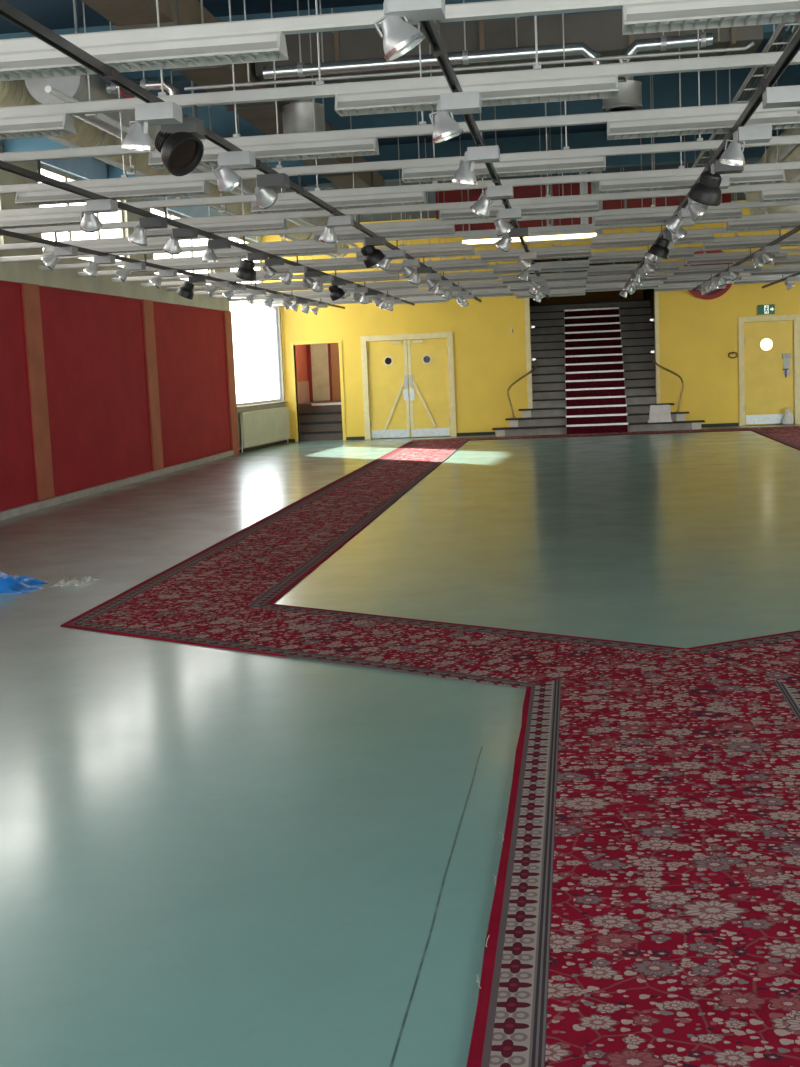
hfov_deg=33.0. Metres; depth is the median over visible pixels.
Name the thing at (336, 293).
spotlight
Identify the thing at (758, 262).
spotlight
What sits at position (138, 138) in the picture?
spotlight
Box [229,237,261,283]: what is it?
window
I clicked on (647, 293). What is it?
wall
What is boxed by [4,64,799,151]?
beam
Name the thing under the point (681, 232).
spotlight
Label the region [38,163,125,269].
window
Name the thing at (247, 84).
conduit
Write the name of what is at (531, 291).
spotlight
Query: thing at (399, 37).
spotlight
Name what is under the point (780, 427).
carpet runner
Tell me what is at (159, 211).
window
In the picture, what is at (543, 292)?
spotlight
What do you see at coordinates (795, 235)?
rail
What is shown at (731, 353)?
ring
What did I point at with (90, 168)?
wall
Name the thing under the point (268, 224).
fitting
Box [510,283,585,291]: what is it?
fitting
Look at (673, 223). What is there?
spotlight
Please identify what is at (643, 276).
spotlight
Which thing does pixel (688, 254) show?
fitting
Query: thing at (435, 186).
rail
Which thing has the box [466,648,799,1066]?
carpet runner
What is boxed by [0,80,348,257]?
duct
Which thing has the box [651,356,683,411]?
handrail
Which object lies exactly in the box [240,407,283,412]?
grille
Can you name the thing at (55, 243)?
track
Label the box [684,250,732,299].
disc
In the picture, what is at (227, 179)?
spotlight
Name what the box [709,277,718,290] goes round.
spotlight
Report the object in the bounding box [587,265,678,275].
fitting
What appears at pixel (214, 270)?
column
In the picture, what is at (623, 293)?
spotlight
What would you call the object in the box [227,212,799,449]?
wall
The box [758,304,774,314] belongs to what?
exit sign
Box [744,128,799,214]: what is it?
duct
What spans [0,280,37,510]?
wall panel
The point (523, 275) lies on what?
spotlight
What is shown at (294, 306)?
spotlight
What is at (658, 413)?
plastic tub
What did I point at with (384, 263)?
spotlight
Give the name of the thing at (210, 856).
floor
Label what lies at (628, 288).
spotlight
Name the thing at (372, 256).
spotlight
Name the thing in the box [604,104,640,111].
grille
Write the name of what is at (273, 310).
lace curtain
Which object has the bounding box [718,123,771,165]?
spotlight
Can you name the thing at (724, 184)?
spotlight
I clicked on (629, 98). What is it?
spotlight
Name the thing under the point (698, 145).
rail
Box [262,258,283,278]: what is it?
spotlight
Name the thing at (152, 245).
fitting
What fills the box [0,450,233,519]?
baseboard
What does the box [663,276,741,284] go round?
fitting
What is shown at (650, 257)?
spotlight
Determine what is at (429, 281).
spotlight
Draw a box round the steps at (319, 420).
[298,401,342,440]
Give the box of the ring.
[728,352,737,357]
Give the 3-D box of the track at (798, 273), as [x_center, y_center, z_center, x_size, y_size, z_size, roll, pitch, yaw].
[5.664,-3.363,14.493,0.046,0.131,25.812,-2,7,8]
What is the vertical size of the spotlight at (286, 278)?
0.234 m
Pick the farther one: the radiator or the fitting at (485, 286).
the radiator
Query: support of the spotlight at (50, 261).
attached to the track at (55, 243)
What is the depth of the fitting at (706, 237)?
15.76 m
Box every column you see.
[0,146,42,253]
[122,199,154,275]
[210,237,230,289]
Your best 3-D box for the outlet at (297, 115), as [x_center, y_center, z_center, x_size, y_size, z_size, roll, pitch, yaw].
[-0.901,-4.085,12.398,0.391,1.062,0.391,-2,7,8]
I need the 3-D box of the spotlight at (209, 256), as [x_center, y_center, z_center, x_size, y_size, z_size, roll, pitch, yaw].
[-1.741,-2.668,12.719,0.274,0.228,0.173,-2,7,8]
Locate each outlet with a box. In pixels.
[282,85,324,133]
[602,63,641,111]
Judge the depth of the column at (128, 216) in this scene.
20.65 m
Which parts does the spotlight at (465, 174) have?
arm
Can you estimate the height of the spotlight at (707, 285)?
0.234 m
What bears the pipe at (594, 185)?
hanging from the ceiling at (53, 14)
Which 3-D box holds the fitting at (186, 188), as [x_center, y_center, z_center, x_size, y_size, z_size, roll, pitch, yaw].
[-2.085,-2.466,9.777,1.410,0.088,0.176,-2,7,8]
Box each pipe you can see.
[106,21,182,112]
[263,0,604,78]
[579,172,588,223]
[591,171,602,234]
[618,29,712,81]
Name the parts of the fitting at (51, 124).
plate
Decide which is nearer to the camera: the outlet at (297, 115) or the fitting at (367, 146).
the fitting at (367, 146)
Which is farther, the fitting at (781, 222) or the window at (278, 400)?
the window at (278, 400)
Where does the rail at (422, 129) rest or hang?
hanging from the ceiling at (53, 14)
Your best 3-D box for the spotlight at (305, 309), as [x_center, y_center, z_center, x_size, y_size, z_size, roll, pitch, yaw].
[-1.669,-4.174,24.899,0.323,0.234,0.190,-2,7,8]
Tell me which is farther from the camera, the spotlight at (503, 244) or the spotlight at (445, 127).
the spotlight at (503, 244)
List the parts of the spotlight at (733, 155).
arm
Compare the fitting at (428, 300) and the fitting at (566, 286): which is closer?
the fitting at (566, 286)
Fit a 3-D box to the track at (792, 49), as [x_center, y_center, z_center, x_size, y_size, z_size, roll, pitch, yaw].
[2.848,-3.281,14.818,0.046,0.131,25.712,-2,7,8]
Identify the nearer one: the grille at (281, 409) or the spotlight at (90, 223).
the spotlight at (90, 223)
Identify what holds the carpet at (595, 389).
on the staircase at (547, 416)
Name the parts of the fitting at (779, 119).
plate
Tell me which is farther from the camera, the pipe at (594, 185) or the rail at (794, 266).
the rail at (794, 266)
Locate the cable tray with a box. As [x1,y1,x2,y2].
[684,22,799,167]
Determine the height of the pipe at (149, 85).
1.052 m
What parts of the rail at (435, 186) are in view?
hanger rod, hanger rod, hanger rod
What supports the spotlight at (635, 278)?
attached to the track at (792, 49)
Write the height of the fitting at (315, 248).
0.088 m
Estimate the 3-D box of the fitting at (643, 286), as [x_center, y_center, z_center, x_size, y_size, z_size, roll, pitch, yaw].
[4.310,-4.785,26.292,1.410,0.088,0.176,-2,7,8]
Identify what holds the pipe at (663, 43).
hanging from the ceiling at (53, 14)
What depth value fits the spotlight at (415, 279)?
17.39 m
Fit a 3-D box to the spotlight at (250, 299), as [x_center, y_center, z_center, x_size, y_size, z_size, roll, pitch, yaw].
[-2.219,-3.624,20.654,0.323,0.237,0.176,-2,7,8]
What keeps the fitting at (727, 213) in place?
attached to the rail at (749, 204)
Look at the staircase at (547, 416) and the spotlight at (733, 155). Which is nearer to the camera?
the spotlight at (733, 155)
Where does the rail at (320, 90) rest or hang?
hanging from the ceiling at (53, 14)
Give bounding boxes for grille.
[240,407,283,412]
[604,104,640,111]
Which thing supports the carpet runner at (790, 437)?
on the floor
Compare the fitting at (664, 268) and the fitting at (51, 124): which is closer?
the fitting at (51, 124)
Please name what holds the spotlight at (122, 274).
attached to the track at (55, 243)
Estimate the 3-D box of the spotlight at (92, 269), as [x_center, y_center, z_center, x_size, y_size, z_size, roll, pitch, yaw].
[-3.097,-2.746,13.867,0.320,0.238,0.156,-2,7,8]
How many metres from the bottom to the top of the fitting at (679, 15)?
0.088 m
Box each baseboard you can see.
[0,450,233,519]
[239,440,287,452]
[288,423,738,441]
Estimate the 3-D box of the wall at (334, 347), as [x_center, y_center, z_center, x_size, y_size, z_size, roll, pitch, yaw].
[-1.508,-3.752,32.496,1.600,2.700,0.100,-2,7,8]
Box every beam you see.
[0,0,797,81]
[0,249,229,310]
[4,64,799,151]
[109,129,784,186]
[435,182,730,237]
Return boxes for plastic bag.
[782,407,793,424]
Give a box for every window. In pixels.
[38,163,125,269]
[151,208,212,285]
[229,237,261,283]
[233,293,286,408]
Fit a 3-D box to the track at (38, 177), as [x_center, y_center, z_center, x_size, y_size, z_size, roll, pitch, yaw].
[-1.362,-3.175,15.428,0.046,0.131,25.812,-2,7,8]
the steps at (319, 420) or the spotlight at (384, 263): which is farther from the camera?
the steps at (319, 420)
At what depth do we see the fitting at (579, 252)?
17.23 m
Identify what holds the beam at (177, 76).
attached to the ceiling at (53, 14)
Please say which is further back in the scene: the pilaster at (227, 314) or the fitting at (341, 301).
the fitting at (341, 301)
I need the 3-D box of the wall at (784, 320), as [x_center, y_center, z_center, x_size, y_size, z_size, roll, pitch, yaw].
[3.792,-3.494,28.966,9.500,2.600,0.060,-2,7,8]
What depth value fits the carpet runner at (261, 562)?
11.88 m
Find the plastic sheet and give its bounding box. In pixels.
[0,572,48,593]
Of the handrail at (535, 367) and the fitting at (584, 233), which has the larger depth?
the handrail at (535, 367)
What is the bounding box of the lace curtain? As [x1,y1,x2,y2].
[270,303,281,398]
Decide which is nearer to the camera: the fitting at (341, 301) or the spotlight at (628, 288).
the spotlight at (628, 288)
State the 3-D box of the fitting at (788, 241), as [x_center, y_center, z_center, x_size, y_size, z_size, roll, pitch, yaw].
[4.525,-3.634,16.912,1.410,0.088,0.176,-2,7,8]
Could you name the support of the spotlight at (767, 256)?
attached to the track at (780, 238)
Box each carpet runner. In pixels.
[60,604,684,688]
[62,440,468,624]
[410,426,799,441]
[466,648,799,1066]
[687,630,799,688]
[751,428,799,449]
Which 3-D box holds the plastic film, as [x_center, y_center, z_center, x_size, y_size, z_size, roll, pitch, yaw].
[-2.510,0.350,10.415,0.307,0.066,0.378,-2,7,8]
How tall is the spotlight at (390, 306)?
0.238 m
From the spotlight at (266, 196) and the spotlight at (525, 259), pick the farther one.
the spotlight at (525, 259)
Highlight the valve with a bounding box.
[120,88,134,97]
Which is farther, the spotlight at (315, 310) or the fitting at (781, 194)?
the spotlight at (315, 310)
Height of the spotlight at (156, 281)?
0.237 m
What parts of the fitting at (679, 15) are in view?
plate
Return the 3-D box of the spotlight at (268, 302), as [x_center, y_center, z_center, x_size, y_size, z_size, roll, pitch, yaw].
[-2.060,-3.783,21.887,0.324,0.237,0.169,-2,7,8]
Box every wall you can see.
[0,139,261,242]
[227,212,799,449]
[261,200,799,441]
[295,344,309,403]
[314,343,340,401]
[368,320,786,438]
[533,257,642,304]
[643,272,654,336]
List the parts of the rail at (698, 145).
hanger rod, hanger rod, hanger rod, hanger rod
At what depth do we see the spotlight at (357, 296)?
21.13 m
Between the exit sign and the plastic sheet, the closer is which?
the plastic sheet
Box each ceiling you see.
[0,0,787,221]
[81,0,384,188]
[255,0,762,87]
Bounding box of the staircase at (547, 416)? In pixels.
[492,299,704,436]
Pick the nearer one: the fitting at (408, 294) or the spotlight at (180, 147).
the spotlight at (180, 147)
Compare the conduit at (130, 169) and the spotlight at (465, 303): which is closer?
the conduit at (130, 169)
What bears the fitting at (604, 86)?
attached to the rail at (320, 90)
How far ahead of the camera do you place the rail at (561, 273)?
22.48 m
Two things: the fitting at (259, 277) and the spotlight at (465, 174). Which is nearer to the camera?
the spotlight at (465, 174)
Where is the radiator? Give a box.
[240,407,289,452]
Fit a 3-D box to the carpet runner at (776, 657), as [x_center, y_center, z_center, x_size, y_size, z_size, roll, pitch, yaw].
[3.559,0.478,7.487,4.362,0.010,1.204,-6,8,-26]
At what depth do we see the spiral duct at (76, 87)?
10.90 m
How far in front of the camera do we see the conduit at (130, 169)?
12.82 m
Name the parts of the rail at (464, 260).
hanger rod, hanger rod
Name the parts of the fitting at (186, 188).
plate, plate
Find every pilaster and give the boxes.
[21,283,54,501]
[140,299,163,470]
[224,311,238,453]
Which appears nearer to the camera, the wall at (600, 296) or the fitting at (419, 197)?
the fitting at (419, 197)
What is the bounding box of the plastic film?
[50,575,99,586]
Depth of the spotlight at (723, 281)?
21.19 m
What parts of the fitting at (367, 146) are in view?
plate, plate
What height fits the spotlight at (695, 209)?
0.234 m
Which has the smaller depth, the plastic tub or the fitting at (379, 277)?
the fitting at (379, 277)
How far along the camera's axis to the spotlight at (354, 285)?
20.05 m
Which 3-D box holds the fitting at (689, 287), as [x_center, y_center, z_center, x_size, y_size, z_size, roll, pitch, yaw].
[5.887,-4.992,27.418,1.410,0.088,0.176,-2,7,8]
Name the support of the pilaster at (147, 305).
attached to the wall
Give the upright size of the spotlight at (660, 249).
0.308 m
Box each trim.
[290,340,345,441]
[524,272,660,408]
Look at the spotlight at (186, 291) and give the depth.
17.22 m
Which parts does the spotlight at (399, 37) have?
arm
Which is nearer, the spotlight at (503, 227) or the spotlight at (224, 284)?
the spotlight at (503, 227)
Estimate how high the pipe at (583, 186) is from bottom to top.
1.240 m
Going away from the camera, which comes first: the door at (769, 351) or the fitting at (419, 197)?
the fitting at (419, 197)
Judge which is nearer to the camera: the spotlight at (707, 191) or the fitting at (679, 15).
the fitting at (679, 15)
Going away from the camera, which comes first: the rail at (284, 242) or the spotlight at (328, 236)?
the spotlight at (328, 236)
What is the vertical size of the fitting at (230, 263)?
0.088 m
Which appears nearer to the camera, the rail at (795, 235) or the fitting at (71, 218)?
the fitting at (71, 218)
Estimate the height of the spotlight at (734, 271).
0.230 m
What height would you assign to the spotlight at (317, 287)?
0.238 m
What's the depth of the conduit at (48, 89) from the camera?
10.20 m
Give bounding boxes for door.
[306,343,332,401]
[360,332,455,439]
[738,314,799,425]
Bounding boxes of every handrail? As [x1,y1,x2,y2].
[507,360,536,417]
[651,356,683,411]
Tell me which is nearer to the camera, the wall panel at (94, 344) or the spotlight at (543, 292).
the wall panel at (94, 344)
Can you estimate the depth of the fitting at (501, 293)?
26.57 m
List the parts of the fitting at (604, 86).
plate, plate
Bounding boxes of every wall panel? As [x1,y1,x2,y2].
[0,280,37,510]
[39,286,152,496]
[153,301,231,467]
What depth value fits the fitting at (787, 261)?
20.68 m
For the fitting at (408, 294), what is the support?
attached to the rail at (743, 273)
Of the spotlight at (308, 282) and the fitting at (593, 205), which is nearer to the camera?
the fitting at (593, 205)
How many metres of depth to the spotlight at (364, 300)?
22.12 m
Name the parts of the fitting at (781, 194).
plate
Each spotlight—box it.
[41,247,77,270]
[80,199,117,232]
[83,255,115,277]
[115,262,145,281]
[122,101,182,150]
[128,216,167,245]
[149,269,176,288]
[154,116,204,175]
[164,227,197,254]
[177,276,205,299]
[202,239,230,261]
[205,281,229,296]
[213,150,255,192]
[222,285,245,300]
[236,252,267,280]
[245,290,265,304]
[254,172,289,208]
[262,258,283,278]
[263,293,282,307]
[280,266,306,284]
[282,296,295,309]
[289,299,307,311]
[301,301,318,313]
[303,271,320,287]
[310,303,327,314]
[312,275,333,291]
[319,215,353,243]
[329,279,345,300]
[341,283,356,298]
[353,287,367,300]
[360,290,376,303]
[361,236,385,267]
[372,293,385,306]
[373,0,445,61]
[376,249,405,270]
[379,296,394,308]
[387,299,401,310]
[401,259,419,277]
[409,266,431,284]
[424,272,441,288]
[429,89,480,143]
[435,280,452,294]
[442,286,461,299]
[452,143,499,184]
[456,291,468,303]
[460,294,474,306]
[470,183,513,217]
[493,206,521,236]
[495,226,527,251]
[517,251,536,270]
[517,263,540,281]
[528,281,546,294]
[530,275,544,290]
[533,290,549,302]
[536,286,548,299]
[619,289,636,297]
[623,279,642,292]
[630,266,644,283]
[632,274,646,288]
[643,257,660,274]
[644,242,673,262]
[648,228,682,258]
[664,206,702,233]
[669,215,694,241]
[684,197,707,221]
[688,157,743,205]
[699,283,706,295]
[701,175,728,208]
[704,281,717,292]
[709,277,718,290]
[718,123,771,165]
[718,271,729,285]
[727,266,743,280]
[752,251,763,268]
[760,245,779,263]
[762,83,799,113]
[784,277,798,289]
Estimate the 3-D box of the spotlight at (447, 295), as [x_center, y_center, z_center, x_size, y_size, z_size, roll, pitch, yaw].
[0.849,-3.927,22.023,0.318,0.234,0.199,-2,7,8]
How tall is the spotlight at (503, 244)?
0.237 m
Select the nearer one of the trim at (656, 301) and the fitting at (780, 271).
the fitting at (780, 271)
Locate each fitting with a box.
[0,31,287,80]
[0,113,75,139]
[0,212,84,228]
[15,180,209,205]
[43,240,178,255]
[128,259,241,272]
[134,218,287,237]
[148,137,378,168]
[192,273,284,283]
[213,243,337,258]
[235,284,322,292]
[251,191,425,213]
[271,261,372,272]
[273,292,349,299]
[301,299,371,305]
[312,274,398,283]
[314,224,454,241]
[334,74,617,115]
[339,284,418,292]
[356,246,474,260]
[362,291,434,298]
[386,298,447,304]
[387,262,488,273]
[402,155,605,182]
[410,274,498,284]
[428,284,507,292]
[439,200,598,220]
[442,291,513,298]
[462,229,595,243]
[481,249,591,261]
[493,263,588,274]
[503,275,587,284]
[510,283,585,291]
[516,291,584,298]
[585,284,657,291]
[586,275,667,284]
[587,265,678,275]
[589,251,693,263]
[591,233,713,247]
[594,208,742,225]
[599,169,784,193]
[607,109,799,139]
[622,0,799,34]
[654,284,725,291]
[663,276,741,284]
[673,266,761,275]
[686,253,786,264]
[703,238,799,250]
[726,217,799,230]
[732,276,799,284]
[750,268,799,275]
[760,188,799,201]
[772,258,799,265]
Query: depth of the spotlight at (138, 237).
10.70 m
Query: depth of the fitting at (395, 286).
22.83 m
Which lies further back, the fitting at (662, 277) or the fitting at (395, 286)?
the fitting at (662, 277)
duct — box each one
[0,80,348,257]
[25,0,343,243]
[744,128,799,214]
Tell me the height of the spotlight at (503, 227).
0.238 m
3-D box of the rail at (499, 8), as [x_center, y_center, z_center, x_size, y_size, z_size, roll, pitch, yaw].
[1.157,-2.128,5.329,14.120,0.055,0.068,-2,7,8]
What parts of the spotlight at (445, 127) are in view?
arm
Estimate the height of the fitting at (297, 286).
0.088 m
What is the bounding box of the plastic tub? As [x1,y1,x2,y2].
[648,405,671,422]
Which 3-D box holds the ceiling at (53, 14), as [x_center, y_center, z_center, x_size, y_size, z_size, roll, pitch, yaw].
[1.987,-4.820,12.183,15.020,0.200,33.300,-2,7,8]
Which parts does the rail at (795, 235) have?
hanger rod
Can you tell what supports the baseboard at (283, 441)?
attached to the wall at (278, 307)
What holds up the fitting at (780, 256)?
attached to the rail at (704, 254)
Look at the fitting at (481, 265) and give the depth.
18.71 m
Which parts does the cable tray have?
hanger rod, hanger rod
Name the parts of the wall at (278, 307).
lighting rail, lighting rail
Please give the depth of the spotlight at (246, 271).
14.22 m
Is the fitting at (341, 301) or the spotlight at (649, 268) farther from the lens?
the fitting at (341, 301)
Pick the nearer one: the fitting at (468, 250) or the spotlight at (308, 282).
the fitting at (468, 250)
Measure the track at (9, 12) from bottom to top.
0.131 m
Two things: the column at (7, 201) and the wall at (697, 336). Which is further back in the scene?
the wall at (697, 336)
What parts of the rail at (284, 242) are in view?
hanger rod, hanger rod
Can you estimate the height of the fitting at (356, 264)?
0.088 m
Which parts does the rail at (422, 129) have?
hanger rod, hanger rod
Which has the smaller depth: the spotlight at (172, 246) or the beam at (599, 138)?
the spotlight at (172, 246)
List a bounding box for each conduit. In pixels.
[45,2,357,247]
[46,136,336,257]
[184,0,753,90]
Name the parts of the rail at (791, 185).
hanger rod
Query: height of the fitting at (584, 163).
0.088 m
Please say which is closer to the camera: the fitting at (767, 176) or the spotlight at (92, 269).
the fitting at (767, 176)
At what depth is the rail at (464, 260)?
18.71 m
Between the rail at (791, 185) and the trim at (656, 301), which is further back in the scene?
the trim at (656, 301)
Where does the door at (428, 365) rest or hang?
in the wall at (697, 336)
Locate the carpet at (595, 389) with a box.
[564,307,627,433]
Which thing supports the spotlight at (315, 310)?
hanging from the track at (55, 243)
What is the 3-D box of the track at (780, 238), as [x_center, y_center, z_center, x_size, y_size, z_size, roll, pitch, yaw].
[4.252,-3.306,14.531,0.046,0.131,25.512,-2,7,8]
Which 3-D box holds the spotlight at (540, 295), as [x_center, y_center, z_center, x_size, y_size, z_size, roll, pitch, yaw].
[2.450,-4.148,23.251,0.237,0.234,0.212,-2,7,8]
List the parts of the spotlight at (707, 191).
arm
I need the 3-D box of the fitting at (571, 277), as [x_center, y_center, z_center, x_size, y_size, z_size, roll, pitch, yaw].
[2.422,-4.239,22.536,1.410,0.088,0.176,-2,7,8]
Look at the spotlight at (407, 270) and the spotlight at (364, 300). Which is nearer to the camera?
the spotlight at (407, 270)
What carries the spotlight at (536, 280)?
attached to the track at (431, 31)
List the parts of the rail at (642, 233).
hanger rod, hanger rod, hanger rod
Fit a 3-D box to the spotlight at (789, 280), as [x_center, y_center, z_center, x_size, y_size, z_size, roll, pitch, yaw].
[6.832,-4.376,23.577,0.237,0.237,0.179,-2,7,8]
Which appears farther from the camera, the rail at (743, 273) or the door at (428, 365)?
the door at (428, 365)
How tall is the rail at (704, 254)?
1.720 m
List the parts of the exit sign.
pictogram door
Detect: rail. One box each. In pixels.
[0,0,676,52]
[0,0,799,117]
[0,0,799,162]
[0,0,799,193]
[0,0,799,216]
[0,45,799,249]
[0,60,799,261]
[0,102,799,235]
[38,128,795,269]
[77,128,799,276]
[111,130,799,281]
[141,163,799,286]
[167,187,799,290]
[194,163,771,294]
[210,242,799,298]
[229,216,749,301]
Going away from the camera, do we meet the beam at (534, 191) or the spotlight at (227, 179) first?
the spotlight at (227, 179)
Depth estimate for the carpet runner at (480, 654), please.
7.60 m
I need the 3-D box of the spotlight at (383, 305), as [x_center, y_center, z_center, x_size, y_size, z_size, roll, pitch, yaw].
[-0.238,-4.166,24.349,0.284,0.237,0.210,-2,7,8]
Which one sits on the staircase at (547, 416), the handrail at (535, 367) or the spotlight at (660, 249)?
the handrail at (535, 367)
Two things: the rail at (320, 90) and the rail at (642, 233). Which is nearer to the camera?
the rail at (320, 90)
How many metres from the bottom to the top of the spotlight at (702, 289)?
0.237 m
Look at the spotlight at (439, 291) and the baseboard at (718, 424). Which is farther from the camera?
the baseboard at (718, 424)
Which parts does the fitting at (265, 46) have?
plate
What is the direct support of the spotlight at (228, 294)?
attached to the track at (55, 243)
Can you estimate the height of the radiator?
0.790 m
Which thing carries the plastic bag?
on the floor
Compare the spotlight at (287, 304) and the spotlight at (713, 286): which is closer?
the spotlight at (713, 286)
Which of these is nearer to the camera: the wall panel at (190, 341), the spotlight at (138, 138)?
the spotlight at (138, 138)
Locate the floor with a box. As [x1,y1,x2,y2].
[0,424,799,1066]
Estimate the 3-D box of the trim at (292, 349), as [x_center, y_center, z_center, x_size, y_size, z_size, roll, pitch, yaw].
[-1.775,-3.120,29.604,1.140,2.180,0.220,-2,7,8]
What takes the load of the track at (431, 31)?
hanging from the rail at (642, 233)
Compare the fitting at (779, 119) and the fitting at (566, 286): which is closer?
the fitting at (779, 119)
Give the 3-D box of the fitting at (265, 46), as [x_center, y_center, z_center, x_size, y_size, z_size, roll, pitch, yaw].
[-1.179,-1.995,5.649,1.410,0.088,0.176,-2,7,8]
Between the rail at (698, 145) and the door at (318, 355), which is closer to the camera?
the rail at (698, 145)
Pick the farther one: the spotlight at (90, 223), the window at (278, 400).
the window at (278, 400)
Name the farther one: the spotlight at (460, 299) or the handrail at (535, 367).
the handrail at (535, 367)
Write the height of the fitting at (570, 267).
0.088 m
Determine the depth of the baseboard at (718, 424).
29.16 m
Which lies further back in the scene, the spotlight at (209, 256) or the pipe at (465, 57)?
the spotlight at (209, 256)
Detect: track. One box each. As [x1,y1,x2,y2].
[0,0,481,301]
[0,160,414,304]
[0,229,344,308]
[419,20,548,298]
[621,29,799,290]
[692,225,799,290]
[762,272,799,287]
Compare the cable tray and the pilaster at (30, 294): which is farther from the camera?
the pilaster at (30, 294)
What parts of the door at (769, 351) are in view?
porthole glass, kick plate, lock plate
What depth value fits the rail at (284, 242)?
14.72 m
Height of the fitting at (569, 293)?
0.088 m
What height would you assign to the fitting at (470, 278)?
0.088 m
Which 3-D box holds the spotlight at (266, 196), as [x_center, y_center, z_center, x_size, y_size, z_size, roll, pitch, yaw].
[-0.833,-2.213,8.714,0.232,0.225,0.216,-2,7,8]
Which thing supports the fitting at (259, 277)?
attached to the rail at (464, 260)
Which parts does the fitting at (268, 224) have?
plate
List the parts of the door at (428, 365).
porthole glass, kick plate, push plate, lock plate, lock plate, push plate, porthole glass, kick plate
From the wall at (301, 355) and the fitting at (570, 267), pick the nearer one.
the fitting at (570, 267)
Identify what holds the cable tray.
hanging from the ceiling at (53, 14)
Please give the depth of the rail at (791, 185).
12.11 m
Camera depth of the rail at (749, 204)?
13.43 m
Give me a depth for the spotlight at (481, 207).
9.72 m
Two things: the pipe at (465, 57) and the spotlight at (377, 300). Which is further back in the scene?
the spotlight at (377, 300)
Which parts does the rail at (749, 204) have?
hanger rod, hanger rod, hanger rod, hanger rod, hanger rod, hanger rod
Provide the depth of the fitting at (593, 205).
11.98 m
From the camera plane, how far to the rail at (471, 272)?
21.33 m
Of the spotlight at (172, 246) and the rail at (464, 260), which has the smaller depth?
the spotlight at (172, 246)
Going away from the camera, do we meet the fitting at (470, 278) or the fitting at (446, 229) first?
the fitting at (446, 229)
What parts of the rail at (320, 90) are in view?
hanger rod, hanger rod, hanger rod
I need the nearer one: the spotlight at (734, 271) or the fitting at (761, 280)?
the spotlight at (734, 271)
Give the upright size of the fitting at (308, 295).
0.088 m
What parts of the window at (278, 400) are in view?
sill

